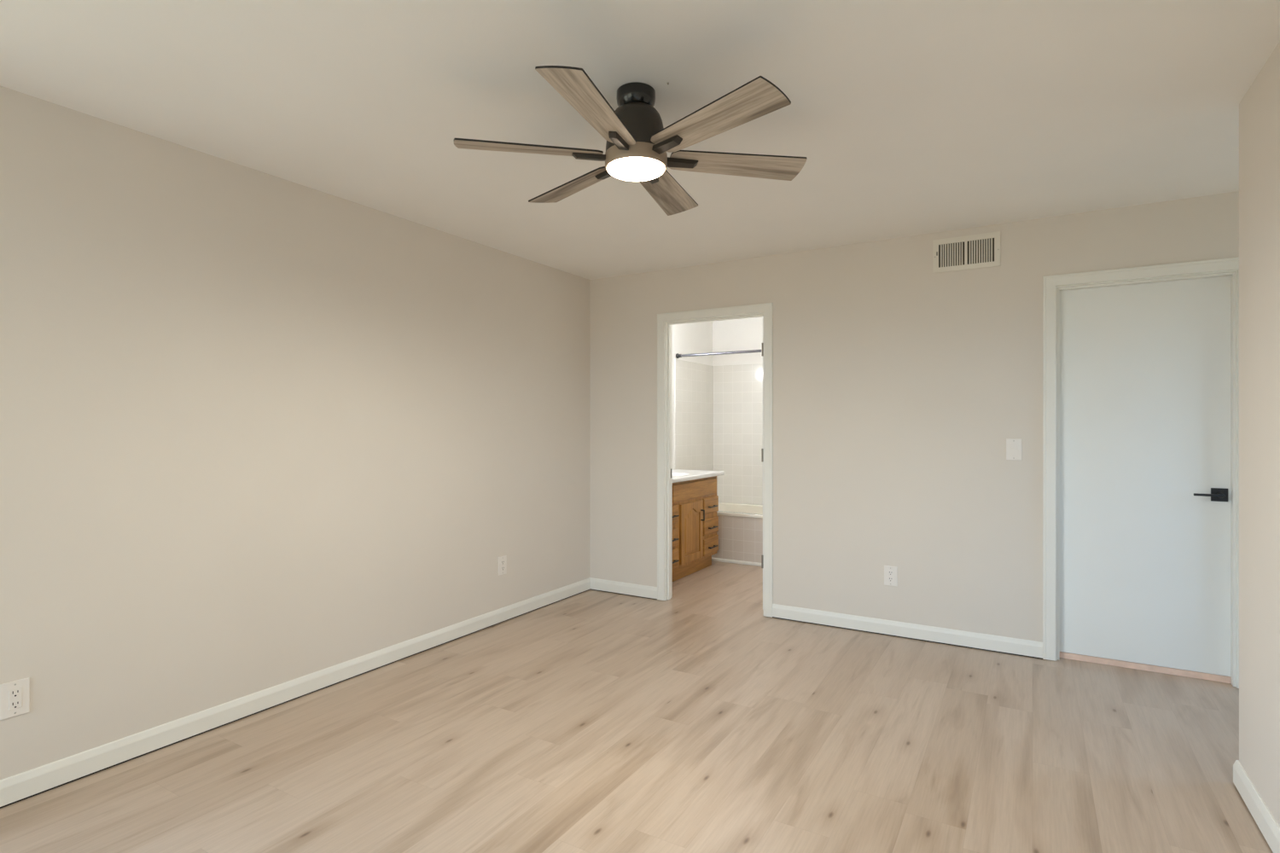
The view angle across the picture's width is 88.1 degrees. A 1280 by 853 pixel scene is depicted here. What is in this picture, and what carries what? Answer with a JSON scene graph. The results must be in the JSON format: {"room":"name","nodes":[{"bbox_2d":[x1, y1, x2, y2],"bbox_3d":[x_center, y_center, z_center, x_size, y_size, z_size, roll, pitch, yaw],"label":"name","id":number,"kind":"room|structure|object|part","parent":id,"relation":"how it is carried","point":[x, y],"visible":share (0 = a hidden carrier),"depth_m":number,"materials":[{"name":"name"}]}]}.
{"room":"empty bedroom","nodes":[
{"label":"empty bedroom","id":0,"kind":"room"},
{"bbox_2d":[0,85,712,779],"bbox_3d":[-1.770,0.070,2.988,0.147,2.440,9.973,0,0,31],"label":"wall","id":1,"kind":"structure","parent":0,"point":[259,431],"depth_m":2.92,"materials":[{"name":"beige paint"}]},
{"bbox_2d":[0,677,29,721],"bbox_3d":[-2.140,0.935,2.264,0.009,0.121,0.078,0,0,31],"label":"power outlet","id":2,"kind":"object","parent":1,"relation":"attached to","point":[14,696],"visible":1,"depth_m":2.26,"materials":[{"name":"plastic"}]},
{"bbox_2d":[8,687,22,710],"bbox_3d":[-2.138,0.935,2.263,0.003,0.067,0.034,0,0,31],"label":"receptacle","id":3,"kind":"object","parent":2,"relation":"attached to","point":[14,694],"depth_m":2.26,"materials":[{"name":"plastic"}]},
{"bbox_2d":[0,577,590,808],"bbox_3d":[-2.297,1.244,1.994,0.014,0.092,7.485,0,0,31],"label":"baseboard","id":4,"kind":"structure","parent":1,"relation":"attached to","point":[32,782],"depth_m":2.89,"materials":[{"name":"white paint"}]},
{"bbox_2d":[498,555,506,575],"bbox_3d":[-0.903,0.919,4.349,0.009,0.121,0.078,0,0,31],"label":"power outlet","id":5,"kind":"object","parent":1,"relation":"attached to","point":[503,560],"visible":1,"depth_m":4.34,"materials":[{"name":"plastic"}]},
{"bbox_2d":[500,560,504,570],"bbox_3d":[-0.901,0.919,4.347,0.003,0.067,0.034,0,0,31],"label":"receptacle","id":6,"kind":"object","parent":5,"relation":"attached to","point":[502,561],"depth_m":4.34,"materials":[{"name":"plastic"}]},
{"bbox_2d":[674,359,713,471],"bbox_3d":[0.563,0.103,6.768,0.008,1.495,0.889,0,0,31],"label":"tiled wall","id":7,"kind":"structure","parent":1,"relation":"attached to","point":[694,381],"depth_m":6.74,"materials":[{"name":"white tile"}]},
{"bbox_2d":[0,560,1273,852],"bbox_3d":[0.425,1.321,1.696,5.300,0.060,10.050,0,0,31],"label":"floor","id":8,"kind":"structure","parent":0,"point":[697,720],"depth_m":2.55,"materials":[{"name":"brown wood"}]},
{"bbox_2d":[672,476,718,581],"bbox_3d":[0.224,0.873,5.682,0.521,0.832,1.208,0,0,31],"label":"bathroom vanity","id":9,"kind":"object","parent":8,"relation":"on","point":[695,502],"visible":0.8,"depth_m":5.65,"materials":[{"name":"brown wood"}]},
{"bbox_3d":[0.223,1.077,5.254,0.018,0.147,0.329,0,0,31],"label":"drawer","id":10,"kind":"part","parent":9,"relation":"part of","materials":[{"name":"brown wood"}]},
{"bbox_3d":[0.223,0.903,5.254,0.018,0.141,0.329,0,0,31],"label":"drawer","id":11,"kind":"part","parent":9,"relation":"part of","materials":[{"name":"brown wood"}]},
{"bbox_3d":[0.223,0.715,5.254,0.018,0.141,0.329,0,0,31],"label":"drawer","id":12,"kind":"part","parent":9,"relation":"part of","materials":[{"name":"brown wood"}]},
{"bbox_3d":[0.439,0.899,5.617,0.018,0.498,0.414,0,0,31],"label":"cabinet door","id":13,"kind":"part","parent":9,"relation":"part of","materials":[{"name":"brown wood"}]},
{"bbox_3d":[0.442,0.897,5.616,0.010,0.379,0.290,0,0,31],"label":"raised panel","id":14,"kind":"part","parent":9,"relation":"part of","materials":[{"name":"brown wood"}]},
{"bbox_2d":[672,469,724,482],"bbox_3d":[0.232,0.473,5.705,0.522,0.106,1.263,0,0,31],"label":"countertop","id":15,"kind":"structure","parent":9,"relation":"on","point":[678,475],"depth_m":5.87,"materials":[{"name":"white stone"}]},
{"bbox_3d":[0.546,0.778,5.748,0.034,0.096,0.010,0,0,31],"label":"handle","id":16,"kind":"part","parent":9,"relation":"part of","materials":[{"name":"black metal"}]},
{"bbox_3d":[0.637,0.715,5.951,0.018,0.141,0.310,0,0,31],"label":"drawer","id":17,"kind":"part","parent":9,"relation":"part of","materials":[{"name":"brown wood"}]},
{"bbox_3d":[0.637,1.077,5.951,0.018,0.147,0.310,0,0,31],"label":"drawer","id":18,"kind":"part","parent":9,"relation":"part of","materials":[{"name":"brown wood"}]},
{"bbox_3d":[0.637,0.903,5.951,0.018,0.141,0.310,0,0,31],"label":"drawer","id":19,"kind":"part","parent":9,"relation":"part of","materials":[{"name":"brown wood"}]},
{"bbox_2d":[711,502,762,566],"bbox_3d":[1.256,1.055,6.414,1.543,0.469,0.773,0,0,31],"label":"bathtub","id":20,"kind":"object","parent":8,"relation":"on","point":[740,533],"visible":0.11,"depth_m":6.20,"materials":[{"name":"tile"}]},
{"bbox_2d":[716,502,762,518],"bbox_3d":[1.258,1.013,6.417,1.543,0.385,0.767,0,0,31],"label":"basin","id":21,"kind":"object","parent":20,"relation":"in","point":[726,510],"depth_m":6.82,"materials":[{"name":"beige ceramic"}]},
{"bbox_2d":[1059,651,1230,683],"bbox_3d":[2.650,1.274,3.506,0.744,0.032,0.036,0,0,31],"label":"threshold","id":22,"kind":"object","parent":8,"relation":"on","point":[1064,655],"visible":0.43,"depth_m":3.48,"materials":[{"name":"brown wood"}]},
{"bbox_2d":[0,0,1279,279],"bbox_3d":[0.425,-1.179,1.696,5.300,0.060,10.050,0,0,31],"label":"ceiling","id":23,"kind":"structure","parent":0,"point":[908,118],"depth_m":2.29,"materials":[{"name":"paint"}]},
{"bbox_2d":[453,65,807,215],"bbox_3d":[-0.014,-1.007,2.276,1.175,0.285,1.198,0,0,31],"label":"ceiling fan","id":24,"kind":"object","parent":23,"relation":"hanging from","point":[637,144],"visible":1,"depth_m":2.19,"materials":[{"name":"brown wood"}]},
{"bbox_3d":[-0.369,-0.925,2.209,0.488,0.006,0.139,0,12,-11],"label":"blade","id":25,"kind":"part","parent":24,"relation":"part of","materials":[{"name":"brown wood"}]},
{"bbox_3d":[-0.249,-0.925,2.550,0.139,0.006,0.487,-16,10,-40],"label":"blade","id":26,"kind":"part","parent":24,"relation":"part of","materials":[{"name":"wood"}]},
{"bbox_3d":[-0.134,-0.925,1.934,0.139,0.006,0.488,13,4,19],"label":"blade","id":27,"kind":"part","parent":24,"relation":"part of","materials":[{"name":"brown wood"}]},
{"bbox_3d":[0.106,-0.925,2.617,0.139,0.006,0.488,-13,-4,19],"label":"blade","id":28,"kind":"part","parent":24,"relation":"part of","materials":[{"name":"brown wood"}]},
{"bbox_3d":[0.222,-0.925,2.001,0.139,0.006,0.487,16,-10,-40],"label":"blade","id":29,"kind":"part","parent":24,"relation":"part of","materials":[{"name":"wood"}]},
{"bbox_3d":[0.342,-0.925,2.342,0.488,0.006,0.139,0,-12,-11],"label":"blade","id":30,"kind":"part","parent":24,"relation":"part of","materials":[{"name":"brown wood"}]},
{"bbox_2d":[712,316,763,366],"bbox_3d":[1.480,0.070,6.800,1.553,2.440,0.100,0,0,31],"label":"wall","id":31,"kind":"structure","parent":0,"point":[744,334],"depth_m":7.01,"materials":[{"name":"paint"}]},
{"bbox_2d":[713,363,762,505],"bbox_3d":[1.456,0.103,6.751,1.545,1.495,0.008,0,0,31],"label":"tiled wall","id":32,"kind":"structure","parent":31,"relation":"attached to","point":[737,389],"depth_m":7.00,"materials":[{"name":"white tile"}]},
{"bbox_2d":[590,191,1239,642],"bbox_3d":[1.782,0.070,3.983,5.000,2.440,0.100,0,0,31],"label":"wall","id":33,"kind":"structure","parent":0,"point":[900,386],"depth_m":4.07,"materials":[{"name":"beige paint"}]},
{"bbox_2d":[590,577,657,599],"bbox_3d":[-0.134,1.244,5.054,0.612,0.092,0.014,0,0,31],"label":"baseboard","id":34,"kind":"structure","parent":33,"relation":"attached to","point":[632,590],"depth_m":5.04,"materials":[{"name":"white paint"}]},
{"bbox_2d":[657,302,773,617],"bbox_3d":[0.534,0.231,4.714,0.885,2.115,0.116,0,0,31],"label":"door frame","id":35,"kind":"structure","parent":33,"relation":"attached to","point":[665,321],"depth_m":4.86,"materials":[{"name":"white paint"}]},
{"bbox_2d":[761,318,763,609],"bbox_3d":[1.037,0.265,4.919,0.044,2.028,0.753,0,0,28],"label":"door","id":36,"kind":"structure","parent":33,"relation":"in","point":[762,344],"depth_m":4.60,"materials":[{"name":"white paint"}]},
{"bbox_2d":[884,565,897,587],"bbox_3d":[1.540,0.924,4.063,0.078,0.121,0.009,0,0,31],"label":"power outlet","id":37,"kind":"object","parent":33,"relation":"attached to","point":[890,573],"visible":1,"depth_m":4.06,"materials":[{"name":"plastic"}]},
{"bbox_2d":[887,570,893,581],"bbox_3d":[1.539,0.924,4.061,0.034,0.067,0.003,0,0,31],"label":"receptacle","id":38,"kind":"object","parent":37,"relation":"attached to","point":[890,573],"depth_m":4.06,"materials":[{"name":"plastic"}]},
{"bbox_2d":[772,604,1042,659],"bbox_3d":[1.559,1.244,4.050,1.554,0.092,0.014,0,0,31],"label":"baseboard","id":39,"kind":"structure","parent":33,"relation":"attached to","point":[937,635],"depth_m":3.99,"materials":[{"name":"white paint"}]},
{"bbox_2d":[933,231,1000,273],"bbox_3d":[1.896,-1.007,3.848,0.351,0.195,0.016,0,0,31],"label":"air vent","id":40,"kind":"object","parent":33,"relation":"in","point":[980,250],"visible":1,"depth_m":3.85,"materials":[{"name":"metal"}]},
{"bbox_2d":[1006,438,1022,460],"bbox_3d":[2.107,0.135,3.726,0.078,0.121,0.010,0,0,31],"label":"light switch","id":41,"kind":"object","parent":33,"relation":"attached to","point":[1014,446],"visible":1,"depth_m":3.72,"materials":[{"name":"plastic"}]},
{"bbox_2d":[1042,256,1239,688],"bbox_3d":[2.629,0.232,3.471,0.878,2.113,0.116,0,0,31],"label":"door frame","id":42,"kind":"structure","parent":33,"relation":"attached to","point":[1052,285],"depth_m":3.62,"materials":[{"name":"white paint"}]},
{"bbox_2d":[1059,276,1230,676],"bbox_3d":[2.633,0.249,3.477,0.740,2.010,0.093,0,0,31],"label":"door","id":43,"kind":"structure","parent":33,"relation":"in","point":[1145,368],"depth_m":3.48,"materials":[{"name":"white paint"}]},
{"bbox_3d":[2.854,0.347,3.320,0.120,0.025,0.049,0,0,31],"label":"lever","id":44,"kind":"part","parent":43,"relation":"part of","materials":[{"name":"black metal"}]},
{"bbox_2d":[1239,40,1279,826],"bbox_3d":[0.546,0.070,-0.437,0.115,2.440,6.446,0,0,31],"label":"wall","id":45,"kind":"structure","parent":0,"point":[1259,107],"depth_m":2.15,"materials":[{"name":"beige paint"}]},
{"bbox_2d":[1233,760,1279,852],"bbox_3d":[0.525,1.244,-0.347,0.014,0.092,6.340,0,0,31],"label":"baseboard","id":46,"kind":"structure","parent":45,"relation":"attached to","point":[1263,817],"depth_m":2.13,"materials":[{"name":"white paint"}]},
{"bbox_3d":[1.638,0.071,5.446,0.100,2.440,2.268,0,0,31],"label":"wall","id":47,"kind":"structure","parent":0,"visible":0},
{"bbox_2d":[675,349,761,358],"bbox_3d":[1.023,-0.676,6.021,1.543,0.048,0.048,0,0,31],"label":"shower rod","id":48,"kind":"object","parent":47,"relation":"attached to","point":[677,356],"visible":0.52,"depth_m":6.19,"materials":[{"name":"silver metal"}]}
]}

